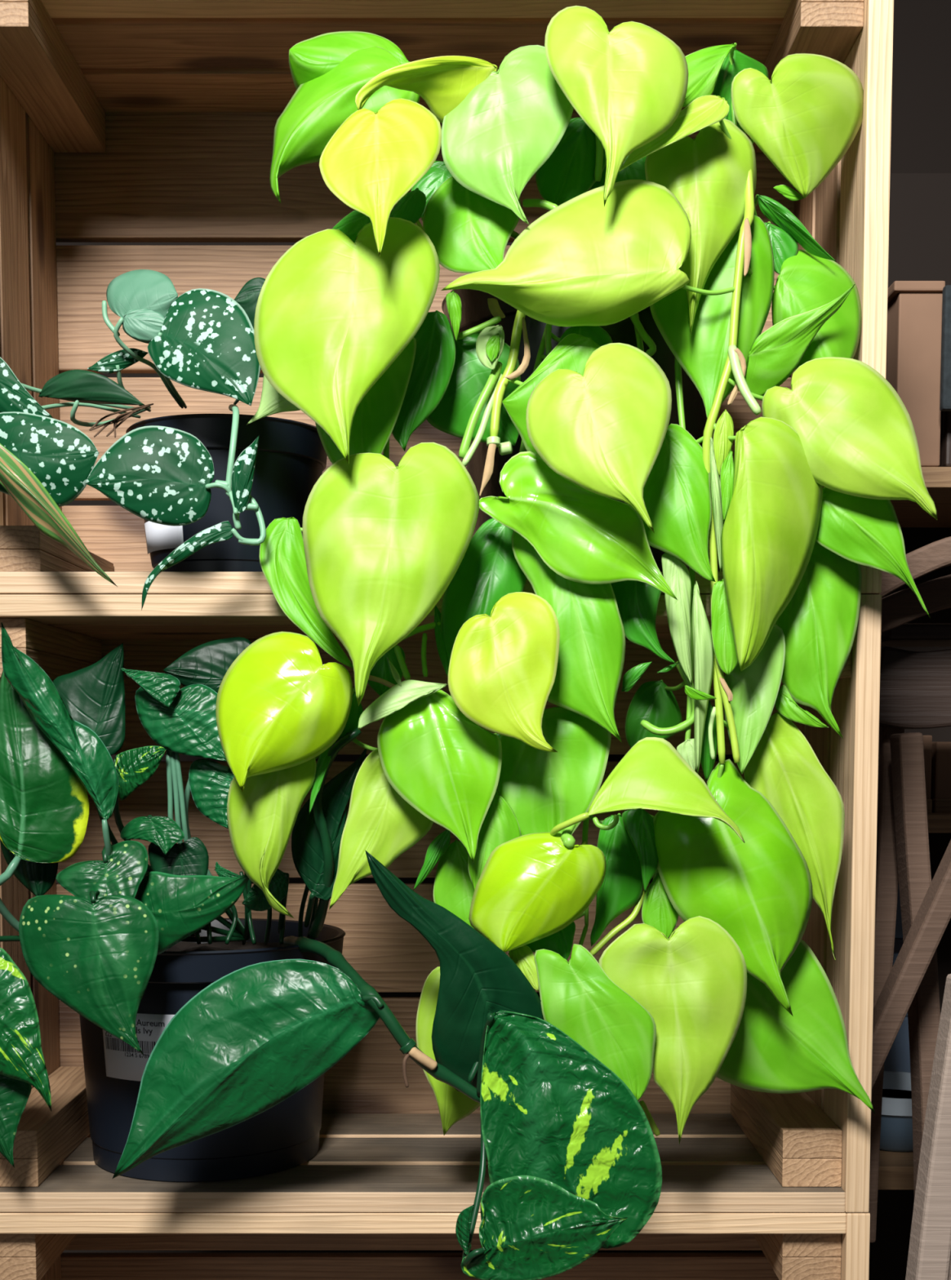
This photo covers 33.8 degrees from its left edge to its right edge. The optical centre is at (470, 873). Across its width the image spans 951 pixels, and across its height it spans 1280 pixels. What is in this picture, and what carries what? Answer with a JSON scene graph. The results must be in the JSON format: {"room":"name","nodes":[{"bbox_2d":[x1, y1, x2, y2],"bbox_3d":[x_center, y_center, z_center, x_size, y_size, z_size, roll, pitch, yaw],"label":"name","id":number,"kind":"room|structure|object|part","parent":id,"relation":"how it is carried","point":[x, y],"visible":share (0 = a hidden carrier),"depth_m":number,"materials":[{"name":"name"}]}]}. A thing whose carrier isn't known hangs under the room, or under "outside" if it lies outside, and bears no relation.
{"room":"plant shop","nodes":[
{"label":"plant shop","id":0,"kind":"room"},
{"bbox_2d":[0,443,117,586],"bbox_3d":[-0.340,-0.268,1.068,0.206,0.148,0.049,2,5,26],"label":"leaf","id":1,"kind":"object","parent":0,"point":[18,480],"visible":1,"depth_m":1.05,"materials":[{"name":"green plant"}]},
{"bbox_2d":[79,918,345,1182],"bbox_3d":[-0.213,0.136,1.257,0.225,0.178,0.225,0,5,0],"label":"pot","id":2,"kind":"object","parent":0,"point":[285,1135],"depth_m":1.18,"materials":[{"name":"black plastic"}]},
{"bbox_2d":[56,0,950,1253],"bbox_3d":[0.000,-0.714,2.077,5.200,2.673,0.100,0,5,0],"label":"wall","id":3,"kind":"structure","parent":0,"point":[921,131],"depth_m":2.01,"materials":[{"name":"paint"}]},
{"bbox_3d":[0.000,0.781,0.493,5.200,0.050,4.400,0,5,0],"label":"floor","id":4,"kind":"structure","parent":0,"visible":0},
{"bbox_2d":[0,1211,870,1279],"bbox_3d":[-0.046,0.464,1.300,0.681,0.450,0.263,0,5,0],"label":"wooden crate","id":5,"kind":"object","parent":4,"relation":"on","point":[794,1246],"visible":0.23,"depth_m":1.41,"materials":[{"name":"brown wood"}]},
{"bbox_2d":[0,594,881,1212],"bbox_3d":[-0.045,0.015,1.264,0.677,0.450,0.263,0,5,0],"label":"wooden crate","id":6,"kind":"object","parent":5,"relation":"on","point":[384,1147],"visible":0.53,"depth_m":1.22,"materials":[{"name":"brown wood"}]},
{"bbox_2d":[0,622,662,1279],"bbox_3d":[-0.091,0.033,1.162,0.509,0.423,0.313,2,5,18],"label":"potted plant","id":7,"kind":"object","parent":6,"relation":"in","point":[210,1040],"visible":0.9,"depth_m":1.09,"materials":[{"name":"green plant"}]},
{"bbox_2d":[0,0,893,594],"bbox_3d":[-0.039,-0.431,1.228,0.665,0.443,0.263,0,5,0],"label":"wooden crate","id":8,"kind":"object","parent":6,"relation":"on","point":[122,121],"visible":0.43,"depth_m":1.24,"materials":[{"name":"brown wood"}]},
{"bbox_2d":[0,269,327,610],"bbox_3d":[-0.210,-0.307,1.162,0.208,0.242,0.246,2,5,19],"label":"plant","id":9,"kind":"object","parent":8,"relation":"in","point":[206,490],"visible":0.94,"depth_m":1.08,"materials":[{"name":"green plant"}]},
{"bbox_3d":[-0.253,-0.390,1.099,0.013,0.025,0.004,1,5,11],"label":"stem","id":10,"kind":"part","parent":9,"relation":"part of","materials":[{"name":"green plant"}]},
{"bbox_3d":[-0.169,-0.264,1.062,0.010,0.006,0.005,0,5,-6],"label":"stem","id":11,"kind":"part","parent":9,"relation":"part of","materials":[{"name":"green plant"}]},
{"bbox_3d":[-0.185,-0.280,1.204,0.155,0.114,0.155,0,5,0],"label":"pot","id":12,"kind":"part","parent":9,"relation":"part of","materials":[{"name":"black plastic"}]},
{"bbox_3d":[-0.152,-0.242,1.058,0.018,0.017,0.005,1,5,12],"label":"stem","id":13,"kind":"part","parent":9,"relation":"part of","materials":[{"name":"green plant"}]},
{"bbox_3d":[-0.155,-0.276,1.080,0.032,0.105,0.060,0,5,0],"label":"stem","id":14,"kind":"part","parent":9,"relation":"part of","materials":[{"name":"green plant"}]},
{"bbox_2d":[215,5,937,1143],"bbox_3d":[0.071,-0.203,1.179,0.486,0.766,0.363,0,5,0],"label":"philodendron","id":15,"kind":"object","parent":8,"relation":"in","point":[584,373],"visible":0.99,"depth_m":1.06,"materials":[{"name":"green plant"}]},
{"bbox_3d":[-0.061,-0.133,1.088,0.025,0.012,0.004,1,5,14],"label":"dry stem","id":16,"kind":"part","parent":15,"relation":"part of","materials":[{"name":"plant"}]},
{"bbox_3d":[-0.048,-0.147,1.094,0.015,0.025,0.006,4,6,44],"label":"stem","id":17,"kind":"part","parent":15,"relation":"part of","materials":[{"name":"green plant"}]},
{"bbox_3d":[-0.037,-0.169,1.096,0.041,0.018,0.004,0,5,6],"label":"stem","id":18,"kind":"part","parent":15,"relation":"part of","materials":[{"name":"green plant"}]},
{"bbox_3d":[-0.032,-0.153,1.096,0.004,0.031,0.009,0,5,-6],"label":"stem","id":19,"kind":"part","parent":15,"relation":"part of","materials":[{"name":"green plant"}]},
{"bbox_3d":[0.005,-0.382,1.094,0.033,0.015,0.005,1,5,11],"label":"stem","id":20,"kind":"part","parent":15,"relation":"part of","materials":[{"name":"green plant"}]},
{"bbox_3d":[0.008,-0.319,1.075,0.034,0.068,0.009,-2,5,-27],"label":"stem","id":21,"kind":"part","parent":15,"relation":"part of","materials":[{"name":"green plant"}]},
{"bbox_3d":[0.009,-0.312,1.075,0.033,0.066,0.006,-3,5,-32],"label":"stem","id":22,"kind":"part","parent":15,"relation":"part of","materials":[{"name":"green plant"}]},
{"bbox_3d":[0.048,-0.454,1.064,0.025,0.010,0.007,1,5,10],"label":"stem","id":23,"kind":"part","parent":15,"relation":"part of","materials":[{"name":"green plant"}]},
{"bbox_3d":[0.055,-0.374,1.097,0.005,0.022,0.005,0,5,0],"label":"stem","id":24,"kind":"part","parent":15,"relation":"part of","materials":[{"name":"green plant"}]},
{"bbox_3d":[0.066,-0.026,1.051,0.010,0.018,0.019,0,5,4],"label":"stem","id":25,"kind":"part","parent":15,"relation":"part of","materials":[{"name":"green plant"}]},
{"bbox_3d":[0.060,-0.029,1.054,0.017,0.027,0.050,-3,5,-29],"label":"stem","id":26,"kind":"part","parent":15,"relation":"part of","materials":[{"name":"green plant"}]},
{"bbox_2d":[441,288,719,571],"bbox_3d":[0.094,-0.335,1.233,0.233,0.220,0.233,0,5,0],"label":"pot","id":27,"kind":"object","parent":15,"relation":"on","point":[468,378],"depth_m":1.13,"materials":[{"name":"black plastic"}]},
{"bbox_3d":[0.089,-0.503,1.085,0.006,0.042,0.012,1,5,7],"label":"stem","id":28,"kind":"part","parent":15,"relation":"part of","materials":[{"name":"green plant"}]},
{"bbox_3d":[0.104,0.035,1.102,0.043,0.046,0.007,-1,5,-16],"label":"stem","id":29,"kind":"part","parent":15,"relation":"part of","materials":[{"name":"green plant"}]},
{"bbox_3d":[0.119,-0.378,1.093,0.023,0.036,0.008,4,6,39],"label":"stem","id":30,"kind":"part","parent":15,"relation":"part of","materials":[{"name":"green plant"}]},
{"bbox_3d":[0.128,0.174,1.115,0.016,0.026,0.005,1,5,9],"label":"stem","id":31,"kind":"part","parent":15,"relation":"part of","materials":[{"name":"green plant"}]},
{"bbox_3d":[0.141,-0.124,1.105,0.042,0.053,0.010,1,5,8],"label":"stem","id":32,"kind":"part","parent":15,"relation":"part of","materials":[{"name":"green plant"}]},
{"bbox_3d":[0.175,-0.118,1.074,0.021,0.083,0.005,2,5,27],"label":"stem","id":33,"kind":"part","parent":15,"relation":"part of","materials":[{"name":"green plant"}]},
{"bbox_3d":[0.183,-0.332,1.050,0.025,0.049,0.009,4,6,40],"label":"stem","id":34,"kind":"part","parent":15,"relation":"part of","materials":[{"name":"green plant"}]},
{"bbox_2d":[742,173,950,1279],"bbox_3d":[0.490,-0.064,1.693,0.331,1.440,0.290,0,5,0],"label":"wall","id":35,"kind":"structure","parent":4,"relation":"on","point":[919,249],"depth_m":1.78,"materials":[{"name":"brown wood"}]},
{"bbox_2d":[880,1071,913,1151],"bbox_3d":[0.453,0.259,1.674,0.140,0.068,0.140,0,5,0],"label":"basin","id":36,"kind":"object","parent":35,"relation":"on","point":[896,1122],"visible":0.23,"depth_m":1.62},
{"bbox_2d":[884,884,910,1072],"bbox_3d":[0.477,0.143,1.804,0.055,0.378,0.078,0,5,0],"label":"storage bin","id":37,"kind":"object","parent":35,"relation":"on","point":[898,1059],"visible":0.05,"depth_m":1.77,"materials":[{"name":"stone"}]},
{"bbox_3d":[0.477,0.078,1.799,0.055,0.016,0.078,0,5,0],"label":"lid","id":38,"kind":"part","parent":37,"relation":"part of","materials":[{"name":"black plastic"}]},
{"bbox_3d":[0.490,-0.076,1.833,0.292,1.440,0.009,0,5,0],"label":"panel","id":39,"kind":"part","parent":35,"relation":"part of","materials":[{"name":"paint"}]},
{"bbox_2d":[885,280,945,466],"bbox_3d":[0.437,-0.495,1.603,0.050,0.177,0.150,0,5,0],"label":"storage box","id":40,"kind":"object","parent":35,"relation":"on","point":[914,308],"visible":0.56,"depth_m":1.53,"materials":[{"name":"brown cardboard"}]},
{"bbox_3d":[0.437,-0.578,1.597,0.050,0.010,0.150,0,5,0],"label":"lid","id":41,"kind":"part","parent":40,"relation":"part of","materials":[{"name":"brown cardboard"}]},
{"bbox_2d":[923,735,932,813],"bbox_3d":[0.464,-0.101,1.600,0.013,0.080,0.030,0,5,0],"label":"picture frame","id":42,"kind":"object","parent":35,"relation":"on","point":[927,740],"visible":0.41,"depth_m":1.59,"materials":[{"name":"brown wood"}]},
{"bbox_3d":[0.463,-0.069,1.594,0.012,0.015,0.012,0,5,0],"label":"frame rail","id":43,"kind":"part","parent":42,"relation":"part of","materials":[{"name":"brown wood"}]},
{"bbox_2d":[930,742,950,813],"bbox_3d":[0.484,-0.098,1.600,0.025,0.074,0.030,0,5,0],"label":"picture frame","id":44,"kind":"object","parent":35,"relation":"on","point":[940,784],"visible":0.82,"depth_m":1.59,"materials":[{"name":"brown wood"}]},
{"bbox_3d":[0.483,-0.069,1.594,0.023,0.015,0.012,0,5,0],"label":"frame rail","id":45,"kind":"part","parent":44,"relation":"part of","materials":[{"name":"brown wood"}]},
{"bbox_2d":[937,284,950,466],"bbox_3d":[0.483,-0.492,1.573,0.056,0.174,0.140,0,5,0],"label":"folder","id":46,"kind":"object","parent":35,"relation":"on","point":[945,365],"visible":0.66,"depth_m":1.51,"materials":[{"name":"black"}]},
{"bbox_2d":[868,536,950,1279],"bbox_3d":[0.395,0.048,1.309,0.185,0.648,0.315,0,5,0],"label":"chair","id":47,"kind":"object","parent":4,"relation":"on","point":[915,686],"visible":0.72,"depth_m":1.31,"materials":[{"name":"brown wood"}]},
{"bbox_3d":[0.362,0.092,1.395,0.037,0.474,0.041,0,5,0],"label":"leg","id":48,"kind":"part","parent":47,"relation":"part of","materials":[{"name":"brown wood"}]},
{"bbox_3d":[0.360,0.068,1.268,0.112,0.228,0.032,1,5,13],"label":"crossed leg","id":49,"kind":"part","parent":47,"relation":"part of","materials":[{"name":"brown wood"}]},
{"bbox_3d":[0.409,-0.161,1.359,0.132,0.070,0.030,0,5,0],"label":"seat rail","id":50,"kind":"part","parent":47,"relation":"part of","materials":[{"name":"brown wood"}]},
{"bbox_3d":[0.385,0.125,1.343,0.053,0.490,0.035,0,5,0],"label":"leg","id":51,"kind":"part","parent":47,"relation":"part of","materials":[{"name":"brown wood"}]},
{"bbox_3d":[0.362,-0.242,1.253,0.131,0.061,0.040,1,5,15],"label":"rail","id":52,"kind":"part","parent":47,"relation":"part of","materials":[{"name":"brown wood"}]},
{"bbox_3d":[0.423,-0.212,1.395,0.128,0.014,0.100,0,5,0],"label":"seat frame","id":53,"kind":"part","parent":47,"relation":"part of","materials":[{"name":"brown wood"}]},
{"bbox_3d":[0.387,-0.226,1.314,0.146,0.060,0.050,0,5,0],"label":"arm rail","id":54,"kind":"part","parent":47,"relation":"part of","materials":[{"name":"brown wood"}]},
{"bbox_3d":[0.358,0.199,1.178,0.050,0.247,0.030,0,5,0],"label":"leg","id":55,"kind":"part","parent":47,"relation":"part of","materials":[{"name":"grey wood"}]},
{"bbox_3d":[0.382,0.213,1.204,0.044,0.229,0.040,0,5,0],"label":"leg","id":56,"kind":"part","parent":47,"relation":"part of","materials":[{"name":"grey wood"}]}
]}

